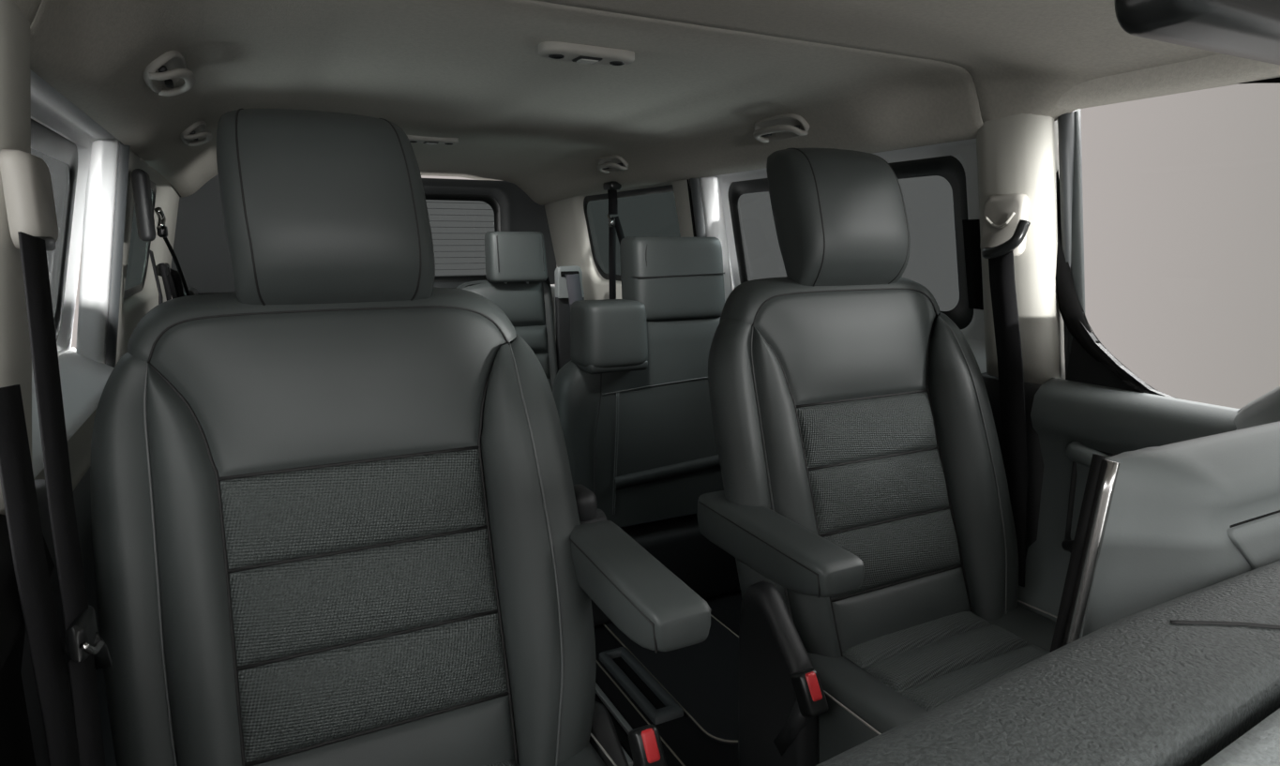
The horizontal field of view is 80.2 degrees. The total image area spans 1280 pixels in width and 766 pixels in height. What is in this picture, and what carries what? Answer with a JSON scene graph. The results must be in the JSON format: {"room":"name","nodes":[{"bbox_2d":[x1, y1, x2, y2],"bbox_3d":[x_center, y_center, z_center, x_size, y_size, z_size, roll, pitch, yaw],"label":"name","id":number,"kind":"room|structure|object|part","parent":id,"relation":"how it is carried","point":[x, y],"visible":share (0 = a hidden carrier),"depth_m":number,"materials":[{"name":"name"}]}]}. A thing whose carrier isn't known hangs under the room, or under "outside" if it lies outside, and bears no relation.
{"room":"vehicle interior","nodes":[
{"label":"vehicle interior","id":0,"kind":"room"},
{"bbox_2d":[30,70,180,367],"bbox_3d":[-1.016,0.213,1.396,0.207,1.410,4.100,-5,12,-27],"label":"pillar","id":1,"kind":"structure","parent":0,"point":[107,321],"depth_m":1.58,"materials":[{"name":"grey plastic"}]},
{"bbox_2d":[0,513,54,765],"bbox_3d":[-0.369,0.337,0.273,0.122,1.318,1.305,-5,12,-27],"label":"door","id":2,"kind":"structure","parent":1,"relation":"in","point":[16,744],"depth_m":0.70,"materials":[{"name":"black plastic"}]},
{"bbox_2d":[0,0,66,765],"bbox_3d":[-0.695,0.253,0.787,0.222,1.295,0.260,-5,12,-27],"label":"trim","id":3,"kind":"structure","parent":1,"relation":"attached to","point":[15,67],"depth_m":0.76,"materials":[{"name":"beige plastic"},{"name":"black plastic"}]},
{"bbox_3d":[-0.689,0.511,0.824,0.158,0.773,0.220,-5,12,-27],"label":"pillar trim","id":4,"kind":"part","parent":3,"relation":"part of","materials":[{"name":"black plastic"}]},
{"bbox_2d":[0,149,111,765],"bbox_3d":[-0.564,0.304,0.787,0.047,1.059,0.251,-5,12,-27],"label":"belt","id":5,"kind":"object","parent":1,"relation":"attached to","point":[72,723],"visible":1,"depth_m":0.70,"materials":[{"name":"black fabric"}]},
{"bbox_2d":[30,116,116,765],"bbox_3d":[-0.944,0.173,1.255,0.119,1.280,0.920,-5,12,-27],"label":"door","id":6,"kind":"structure","parent":1,"relation":"in","point":[83,380],"depth_m":1.24,"materials":[{"name":"white paint"}]},
{"bbox_2d":[30,118,77,341],"bbox_3d":[-0.977,-0.215,1.197,0.086,0.387,0.727,-5,12,-27],"label":"window","id":7,"kind":"structure","parent":6,"relation":"attached to","point":[60,155],"depth_m":1.44,"materials":[{"name":"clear glass"}]},
{"bbox_3d":[-0.900,0.457,1.330,0.022,0.695,0.920,-5,12,-27],"label":"trim","id":8,"kind":"part","parent":6,"relation":"part of","materials":[{"name":"black plastic"}]},
{"bbox_3d":[-0.874,-0.418,1.141,0.058,0.045,0.930,-5,12,-27],"label":"roof rail","id":9,"kind":"part","parent":1,"relation":"part of","materials":[{"name":"white paint"}]},
{"bbox_2d":[123,180,156,299],"bbox_3d":[-1.517,-0.437,2.272,0.087,0.402,0.939,-5,12,-27],"label":"window","id":10,"kind":"structure","parent":1,"relation":"in","point":[139,252],"depth_m":2.42,"materials":[{"name":"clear glass"}]},
{"bbox_2d":[131,168,197,304],"bbox_3d":[-1.228,-0.292,2.012,0.061,0.482,0.824,-5,11,-23],"label":"belt","id":11,"kind":"object","parent":1,"relation":"attached to","point":[173,280],"visible":0.69,"depth_m":1.73,"materials":[{"name":"black fabric"}]},
{"bbox_2d":[170,174,557,342],"bbox_3d":[-1.143,-0.254,3.443,1.630,1.320,0.059,-5,12,-27],"label":"door","id":12,"kind":"structure","parent":1,"relation":"in","point":[201,250],"depth_m":3.11,"materials":[{"name":"dark gray plastic"},{"name":"tinted glass"},{"name":"white paint"}]},
{"bbox_2d":[425,199,494,276],"bbox_3d":[-1.131,-0.643,3.374,1.055,0.400,0.006,-5,12,-27],"label":"window","id":13,"kind":"structure","parent":12,"relation":"attached to","point":[459,228],"depth_m":3.52,"materials":[{"name":"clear glass"}]},
{"bbox_3d":[-1.146,-0.014,3.492,1.620,0.830,0.050,-5,12,-27],"label":"panel","id":14,"kind":"part","parent":12,"relation":"part of","materials":[{"name":"grey plastic"}]},
{"bbox_2d":[11,0,1279,205],"bbox_3d":[-0.271,-0.602,1.644,1.800,0.248,4.000,-5,12,-27],"label":"ceiling","id":15,"kind":"structure","parent":0,"point":[866,76],"depth_m":1.35,"materials":[{"name":"fabric"}]},
{"bbox_2d":[142,50,195,96],"bbox_3d":[-0.771,-0.511,1.241,0.075,0.059,0.185,-5,12,-27],"label":"handle","id":16,"kind":"object","parent":15,"relation":"attached to","point":[160,75],"visible":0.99,"depth_m":1.21,"materials":[{"name":"grey plastic"}]},
{"bbox_2d":[180,120,212,146],"bbox_3d":[-1.126,-0.638,1.923,0.075,0.059,0.185,-5,12,-27],"label":"handle","id":17,"kind":"object","parent":15,"relation":"attached to","point":[196,130],"visible":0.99,"depth_m":1.88,"materials":[{"name":"grey plastic"}]},
{"bbox_2d":[406,135,458,144],"bbox_3d":[-0.654,-0.764,2.374,0.170,0.034,0.072,-5,12,-27],"label":"recessed light","id":18,"kind":"object","parent":15,"relation":"in","point":[413,139],"visible":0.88,"depth_m":2.35,"materials":[{"name":"grey plastic"}]},
{"bbox_2d":[538,41,634,65],"bbox_3d":[-0.090,-0.563,1.290,0.170,0.034,0.072,-5,12,-27],"label":"recessed light","id":19,"kind":"object","parent":15,"relation":"in","point":[581,53],"visible":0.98,"depth_m":1.27,"materials":[{"name":"grey plastic"}]},
{"bbox_2d":[548,54,564,59],"bbox_3d":[-0.140,-0.546,1.268,0.026,0.006,0.023,-5,12,-27],"label":"switch","id":20,"kind":"object","parent":19,"relation":"attached to","point":[553,56],"depth_m":1.27,"materials":[{"name":"black plastic"}]},
{"bbox_3d":[-0.090,-0.551,1.293,0.042,0.006,0.038,-5,12,-27],"label":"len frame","id":21,"kind":"part","parent":19,"relation":"part of","materials":[{"name":"black plastic"}]},
{"bbox_2d":[609,60,624,65],"bbox_3d":[-0.040,-0.556,1.318,0.026,0.006,0.023,-5,12,-27],"label":"switch","id":22,"kind":"object","parent":19,"relation":"attached to","point":[611,63],"depth_m":1.31,"materials":[{"name":"black plastic"}]},
{"bbox_2d":[596,154,628,173],"bbox_3d":[-0.099,-0.777,2.683,0.075,0.059,0.185,-5,12,-27],"label":"handle","id":23,"kind":"object","parent":15,"relation":"attached to","point":[613,163],"visible":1,"depth_m":2.66,"materials":[{"name":"grey plastic"}]},
{"bbox_2d":[602,180,624,299],"bbox_3d":[-0.054,-0.435,2.830,0.069,0.620,0.251,-8,13,-37],"label":"belt","id":24,"kind":"object","parent":15,"relation":"hanging from","point":[614,224],"visible":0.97,"depth_m":2.85,"materials":[{"name":"black fabric"}]},
{"bbox_3d":[0.310,-0.378,0.530,1.580,0.151,1.329,-5,12,-27],"label":"header panel","id":25,"kind":"part","parent":15,"relation":"part of","materials":[{"name":"fabric"}]},
{"bbox_2d":[752,113,809,142],"bbox_3d":[0.338,-0.623,1.842,0.075,0.059,0.185,-5,12,-27],"label":"handle","id":26,"kind":"object","parent":15,"relation":"attached to","point":[789,126],"visible":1,"depth_m":1.82,"materials":[{"name":"grey plastic"}]},
{"bbox_2d":[1114,0,1279,65],"bbox_3d":[0.440,-0.298,0.466,0.270,0.159,0.128,-5,12,-27],"label":"mirror","id":27,"kind":"object","parent":15,"relation":"attached to","point":[1248,29],"visible":1,"depth_m":0.47,"materials":[{"name":"black plastic"}]},
{"bbox_2d":[593,589,742,765],"bbox_3d":[-0.244,0.746,1.840,1.900,0.060,4.200,-5,12,-27],"label":"floor","id":28,"kind":"structure","parent":0,"point":[690,745],"depth_m":1.68,"materials":[{"name":"black carpet"}]},
{"bbox_2d":[90,108,711,765],"bbox_3d":[-0.265,0.282,0.860,0.624,1.206,0.765,-5,12,-27],"label":"seat","id":29,"kind":"object","parent":28,"relation":"on","point":[338,517],"visible":1,"depth_m":0.94,"materials":[{"name":"grey leather"}]},
{"bbox_3d":[-0.594,0.283,0.921,0.093,0.631,0.301,-5,12,-27],"label":"panel","id":30,"kind":"part","parent":29,"relation":"part of","materials":[{"name":"grey leather"}]},
{"bbox_3d":[-0.420,-0.072,1.058,0.488,0.120,0.156,-5,12,-27],"label":"panel","id":31,"kind":"part","parent":29,"relation":"part of","materials":[{"name":"grey leather"}]},
{"bbox_3d":[-0.376,0.003,0.987,0.440,0.196,0.051,-5,12,-27],"label":"shoulder panel","id":32,"kind":"part","parent":29,"relation":"part of","materials":[{"name":"grey leather"}]},
{"bbox_3d":[-0.357,0.157,0.977,0.320,0.104,0.044,-5,12,-27],"label":"insert panel","id":33,"kind":"part","parent":29,"relation":"part of","materials":[{"name":"fabric"}]},
{"bbox_3d":[-0.340,0.267,0.964,0.317,0.107,0.045,-5,12,-27],"label":"insert panel","id":34,"kind":"part","parent":29,"relation":"part of","materials":[{"name":"fabric"}]},
{"bbox_3d":[-0.323,0.376,0.951,0.316,0.102,0.044,-5,12,-27],"label":"insert panel","id":35,"kind":"part","parent":29,"relation":"part of","materials":[{"name":"fabric"}]},
{"bbox_3d":[-0.305,0.496,0.937,0.316,0.130,0.051,-5,12,-27],"label":"lumbar panel","id":36,"kind":"part","parent":29,"relation":"part of","materials":[{"name":"black fabric"}]},
{"bbox_3d":[-0.300,0.506,0.929,0.310,0.019,0.085,-5,12,-27],"label":"cushion panel","id":37,"kind":"part","parent":29,"relation":"part of","materials":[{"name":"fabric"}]},
{"bbox_3d":[-0.149,0.250,1.115,0.099,0.626,0.356,-5,12,-27],"label":"panel","id":38,"kind":"part","parent":29,"relation":"part of","materials":[{"name":"grey leather"}]},
{"bbox_2d":[516,741,606,765],"bbox_3d":[-0.214,0.659,0.788,0.536,0.267,0.470,-5,12,-27],"label":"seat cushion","id":39,"kind":"object","parent":29,"relation":"on","point":[574,753],"depth_m":0.99,"materials":[{"name":"grey leather"}]},
{"bbox_3d":[-0.012,0.257,0.959,0.075,0.083,0.275,-5,12,-27],"label":"armrest","id":40,"kind":"part","parent":29,"relation":"part of","materials":[{"name":"grey leather"}]},
{"bbox_2d":[456,231,557,391],"bbox_3d":[-0.438,-0.027,2.881,0.385,1.078,0.632,-5,12,-27],"label":"passenger seat","id":41,"kind":"object","parent":28,"relation":"on","point":[518,282],"visible":0.36,"depth_m":2.98,"materials":[{"name":"grey leather"}]},
{"bbox_3d":[-0.529,-0.309,2.986,0.335,0.180,0.052,-5,12,-27],"label":"backrest panel","id":42,"kind":"part","parent":41,"relation":"part of","materials":[{"name":"grey leather"}]},
{"bbox_3d":[-0.517,-0.163,2.991,0.335,0.110,0.044,-5,12,-27],"label":"backrest panel","id":43,"kind":"part","parent":41,"relation":"part of","materials":[{"name":"grey leather"}]},
{"bbox_3d":[-0.510,-0.055,2.996,0.335,0.105,0.044,-5,12,-27],"label":"backrest panel","id":44,"kind":"part","parent":41,"relation":"part of","materials":[{"name":"grey leather"}]},
{"bbox_2d":[554,265,584,370],"bbox_3d":[-0.259,-0.001,3.109,0.124,0.944,0.162,-5,12,-27],"label":"belt","id":45,"kind":"object","parent":41,"relation":"attached to","point":[568,279],"visible":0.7,"depth_m":3.08,"materials":[{"name":"grey"}]},
{"bbox_2d":[594,682,633,765],"bbox_3d":[-0.094,0.732,1.698,0.071,0.017,0.400,-5,12,-27],"label":"rail","id":46,"kind":"object","parent":28,"relation":"on","point":[624,740],"visible":0.13,"depth_m":1.64,"materials":[{"name":"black metal"}]},
{"bbox_3d":[-0.082,0.722,1.737,0.012,0.012,0.340,-5,12,-27],"label":"rail","id":47,"kind":"part","parent":46,"relation":"part of","materials":[{"name":"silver metal"}]},
{"bbox_3d":[-0.108,0.739,1.681,0.030,0.010,0.360,-5,12,-27],"label":"rail","id":48,"kind":"part","parent":46,"relation":"part of","materials":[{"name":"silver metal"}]},
{"bbox_2d":[595,659,685,765],"bbox_3d":[0.031,0.750,1.641,0.004,0.004,0.800,-5,12,-27],"label":"edging","id":49,"kind":"object","parent":28,"relation":"on","point":[599,665],"visible":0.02,"depth_m":1.71,"materials":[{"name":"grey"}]},
{"bbox_2d":[599,647,683,724],"bbox_3d":[-0.003,0.712,1.808,0.075,0.018,0.305,-5,12,-27],"label":"floor track","id":50,"kind":"object","parent":28,"relation":"on","point":[656,703],"visible":1,"depth_m":1.79,"materials":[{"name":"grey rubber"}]},
{"bbox_2d":[552,236,740,626],"bbox_3d":[-0.057,0.090,2.314,0.645,1.050,0.628,-5,12,-27],"label":"seat","id":51,"kind":"object","parent":28,"relation":"on","point":[632,397],"visible":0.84,"depth_m":2.06,"materials":[{"name":"grey leather"}]},
{"bbox_3d":[0.034,0.085,2.131,0.645,0.573,0.155,-5,12,-27],"label":"backrest","id":52,"kind":"part","parent":51,"relation":"part of","materials":[{"name":"grey leather"}]},
{"bbox_2d":[620,512,697,527],"bbox_3d":[-0.080,0.323,2.418,0.600,0.160,0.500,-5,12,-27],"label":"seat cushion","id":53,"kind":"object","parent":51,"relation":"on","point":[692,515],"depth_m":2.21,"materials":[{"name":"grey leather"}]},
{"bbox_3d":[-0.002,0.508,2.299,0.560,0.235,0.360,-5,12,-27],"label":"seat","id":54,"kind":"part","parent":51,"relation":"part of","materials":[{"name":"black leather"}]},
{"bbox_2d":[602,614,738,744],"bbox_3d":[0.086,0.672,2.041,0.294,0.009,0.929,-5,12,-27],"label":"floor mat","id":55,"kind":"object","parent":28,"relation":"on","point":[702,677],"visible":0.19,"depth_m":1.84,"materials":[{"name":"black carpet"}]},
{"bbox_2d":[697,147,1057,765],"bbox_3d":[0.478,0.211,1.244,0.614,1.206,0.765,-5,12,-27],"label":"seat","id":56,"kind":"object","parent":28,"relation":"on","point":[864,512],"visible":0.89,"depth_m":1.31,"materials":[{"name":"black leather"}]},
{"bbox_3d":[0.182,0.208,1.322,0.093,0.631,0.301,-5,12,-27],"label":"panel","id":57,"kind":"part","parent":56,"relation":"part of","materials":[{"name":"grey leather"}]},
{"bbox_3d":[0.206,0.254,1.199,0.082,0.081,0.340,-5,12,-27],"label":"armrest","id":58,"kind":"part","parent":56,"relation":"part of","materials":[{"name":"grey leather"}]},
{"bbox_3d":[0.356,-0.147,1.459,0.488,0.120,0.156,-5,12,-27],"label":"panel","id":59,"kind":"part","parent":56,"relation":"part of","materials":[{"name":"grey leather"}]},
{"bbox_3d":[0.400,-0.072,1.388,0.440,0.196,0.051,-5,12,-27],"label":"shoulder panel","id":60,"kind":"part","parent":56,"relation":"part of","materials":[{"name":"grey leather"}]},
{"bbox_3d":[0.419,0.083,1.378,0.320,0.104,0.044,-5,12,-27],"label":"insert panel","id":61,"kind":"part","parent":56,"relation":"part of","materials":[{"name":"fabric"}]},
{"bbox_3d":[0.436,0.192,1.365,0.317,0.107,0.045,-5,12,-27],"label":"insert panel","id":62,"kind":"part","parent":56,"relation":"part of","materials":[{"name":"fabric"}]},
{"bbox_3d":[0.453,0.301,1.351,0.316,0.102,0.044,-5,12,-27],"label":"insert panel","id":63,"kind":"part","parent":56,"relation":"part of","materials":[{"name":"fabric"}]},
{"bbox_3d":[0.471,0.422,1.338,0.316,0.130,0.051,-5,12,-27],"label":"lumbar panel","id":64,"kind":"part","parent":56,"relation":"part of","materials":[{"name":"grey leather"}]},
{"bbox_3d":[0.476,0.431,1.330,0.310,0.019,0.085,-5,12,-27],"label":"cushion panel","id":65,"kind":"part","parent":56,"relation":"part of","materials":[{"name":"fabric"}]},
{"bbox_2d":[807,604,1055,763],"bbox_3d":[0.562,0.584,1.188,0.536,0.267,0.470,-5,12,-27],"label":"seat cushion","id":66,"kind":"object","parent":56,"relation":"on","point":[874,682],"depth_m":1.22,"materials":[{"name":"grey leather"}]},
{"bbox_3d":[0.513,0.445,1.259,0.310,0.019,0.077,-5,12,-27],"label":"cushion panel","id":67,"kind":"part","parent":56,"relation":"part of","materials":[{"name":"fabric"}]},
{"bbox_3d":[0.627,0.175,1.516,0.099,0.626,0.356,-5,12,-27],"label":"panel","id":68,"kind":"part","parent":56,"relation":"part of","materials":[{"name":"grey leather"}]},
{"bbox_3d":[0.548,0.457,1.191,0.310,0.019,0.078,-5,12,-27],"label":"cushion panel","id":69,"kind":"part","parent":56,"relation":"part of","materials":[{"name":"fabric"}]},
{"bbox_2d":[544,138,976,302],"bbox_3d":[0.483,0.073,2.150,0.207,1.410,4.100,-5,12,-27],"label":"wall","id":70,"kind":"structure","parent":0,"point":[700,210],"depth_m":2.53,"materials":[{"name":"grey plastic"}]},
{"bbox_2d":[583,184,680,281],"bbox_3d":[-0.027,-0.581,3.043,0.087,0.402,0.899,-5,12,-27],"label":"window","id":71,"kind":"structure","parent":70,"relation":"in","point":[650,211],"depth_m":3.00,"materials":[{"name":"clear glass"}]},
{"bbox_3d":[0.469,-0.563,1.916,0.058,0.045,1.110,-5,12,-27],"label":"roof rail","id":72,"kind":"part","parent":70,"relation":"part of","materials":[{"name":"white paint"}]},
{"bbox_2d":[718,144,986,373],"bbox_3d":[0.506,0.019,2.084,0.119,1.280,1.100,-5,12,-27],"label":"door","id":73,"kind":"structure","parent":70,"relation":"in","point":[973,333],"depth_m":1.66,"materials":[{"name":"white paint"}]},
{"bbox_2d":[728,155,973,329],"bbox_3d":[0.515,-0.373,2.047,0.086,0.387,0.907,-5,12,-27],"label":"window","id":74,"kind":"structure","parent":73,"relation":"attached to","point":[934,189],"depth_m":1.76,"materials":[{"name":"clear glass"}]},
{"bbox_2d":[979,193,1030,587],"bbox_3d":[0.685,0.174,1.478,0.069,1.058,0.158,-5,12,-27],"label":"belt","id":75,"kind":"object","parent":70,"relation":"attached to","point":[1005,224],"visible":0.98,"depth_m":1.43,"materials":[{"name":"black fabric"}]},
{"bbox_2d":[962,108,1084,557],"bbox_3d":[0.769,0.113,1.540,0.191,1.295,0.324,-9,14,-39],"label":"trim","id":76,"kind":"structure","parent":70,"relation":"attached to","point":[1021,153],"depth_m":1.43,"materials":[{"name":"beige plastic"},{"name":"rubber"}]},
{"bbox_3d":[0.719,-0.248,1.591,0.076,0.185,0.080,-5,12,-27],"label":"pillar panel","id":77,"kind":"part","parent":76,"relation":"part of","materials":[{"name":"black plastic"}]},
{"bbox_3d":[0.792,0.373,1.569,0.158,0.773,0.220,-5,12,-27],"label":"pillar trim","id":78,"kind":"part","parent":76,"relation":"part of","materials":[{"name":"black plastic"}]},
{"bbox_2d":[1017,76,1279,621],"bbox_3d":[1.015,0.207,0.970,0.128,1.318,1.305,-5,12,-27],"label":"door","id":79,"kind":"structure","parent":70,"relation":"in","point":[1101,407],"depth_m":1.38,"materials":[{"name":"black plastic"}]},
{"bbox_3d":[0.799,0.142,1.315,0.064,0.059,0.147,-5,12,-27],"label":"pull handle","id":80,"kind":"part","parent":79,"relation":"part of","materials":[{"name":"grey plastic"}]},
{"bbox_3d":[0.863,-0.037,1.302,0.015,0.133,0.265,-5,12,-27],"label":"corner panel","id":81,"kind":"part","parent":79,"relation":"part of","materials":[{"name":"black plastic"}]},
{"bbox_2d":[815,386,1279,765],"bbox_3d":[0.564,0.233,0.463,1.330,0.412,0.987,-5,12,-27],"label":"dashboard","id":82,"kind":"object","parent":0,"point":[1165,650],"visible":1,"depth_m":0.50,"materials":[{"name":"black plastic"}]},
{"bbox_3d":[0.769,0.156,0.790,0.550,0.095,0.037,-5,12,-27],"label":"inset panel","id":83,"kind":"part","parent":82,"relation":"part of","materials":[{"name":"grey plastic"}]}
]}

